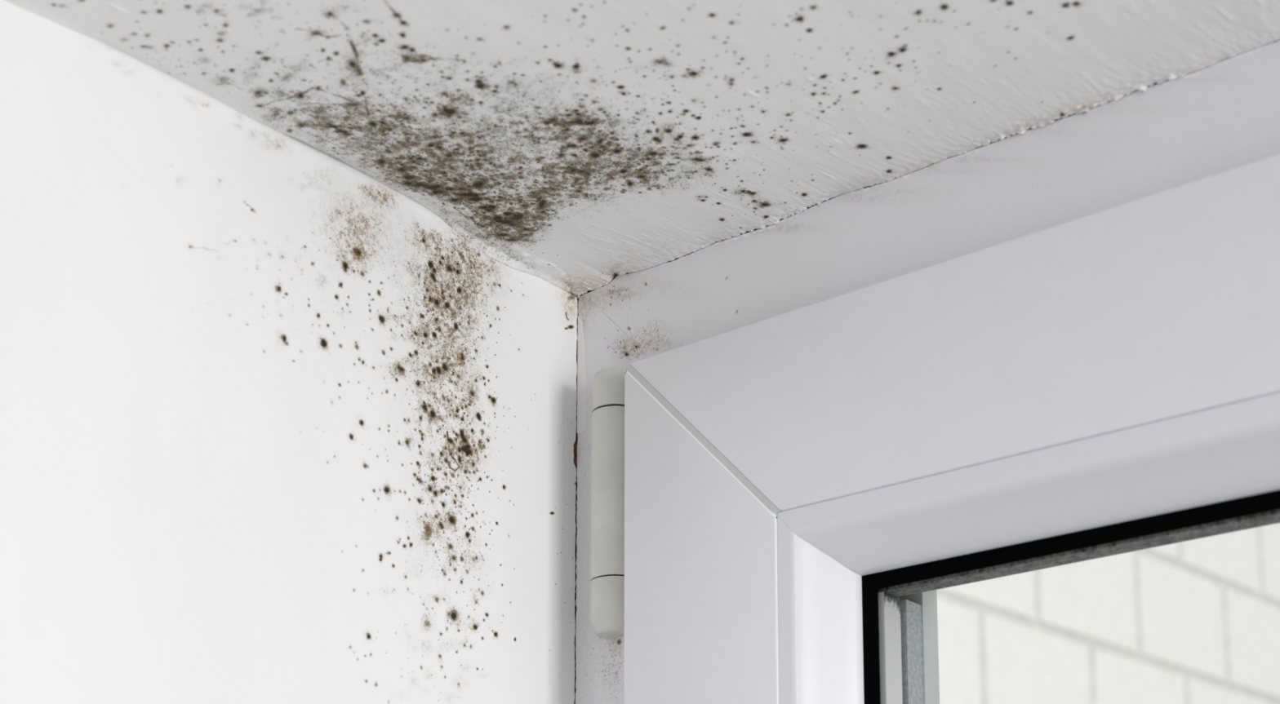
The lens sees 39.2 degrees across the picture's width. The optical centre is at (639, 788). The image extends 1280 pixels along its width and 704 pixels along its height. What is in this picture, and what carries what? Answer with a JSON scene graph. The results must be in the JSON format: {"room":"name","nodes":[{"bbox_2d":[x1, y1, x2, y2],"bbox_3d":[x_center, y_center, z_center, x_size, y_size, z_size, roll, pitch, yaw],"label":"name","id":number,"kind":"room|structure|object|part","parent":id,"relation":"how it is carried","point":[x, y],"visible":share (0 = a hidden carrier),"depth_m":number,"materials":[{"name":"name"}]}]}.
{"room":"room window corner","nodes":[
{"label":"room window corner","id":0,"kind":"room"},
{"bbox_2d":[0,0,586,703],"bbox_3d":[-0.176,-0.029,0.545,0.085,0.490,0.512,-8,-12,39],"label":"wall","id":1,"kind":"structure","parent":0,"point":[274,429],"depth_m":0.56,"materials":[{"name":"white paint"}]},
{"bbox_2d":[565,40,1279,703],"bbox_3d":[0.237,-0.015,0.495,0.656,0.446,0.060,-8,-12,39],"label":"window","id":2,"kind":"structure","parent":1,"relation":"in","point":[1226,116],"depth_m":0.60,"materials":[{"name":"plastic"}]},
{"bbox_2d":[589,152,1279,703],"bbox_3d":[0.237,0.009,0.468,0.627,0.391,0.061,-8,-12,39],"label":"casement","id":3,"kind":"object","parent":2,"relation":"attached to","point":[781,505],"visible":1,"depth_m":0.58,"materials":[{"name":"plastic"}]},
{"bbox_3d":[0.246,-0.146,0.484,0.600,0.072,0.058,-8,-12,39],"label":"sash rail","id":4,"kind":"part","parent":3,"relation":"part of","materials":[{"name":"plastic"}]},
{"bbox_2d":[4,0,1279,297],"bbox_3d":[0.071,-0.273,0.382,0.720,0.062,0.512,-8,-12,39],"label":"ceiling","id":5,"kind":"structure","parent":0,"point":[577,145],"depth_m":0.56,"materials":[{"name":"white paint"}]},
{"label":"outside","id":6,"kind":"structure","parent":0,"visible":0},
{"bbox_2d":[936,523,1279,703],"bbox_3d":[0.904,0.051,2.660,3.534,2.288,0.240,9,-13,-44],"label":"wall","id":7,"kind":"structure","parent":6,"point":[1195,621],"depth_m":2.23,"materials":[{"name":"white brick"}]}
]}

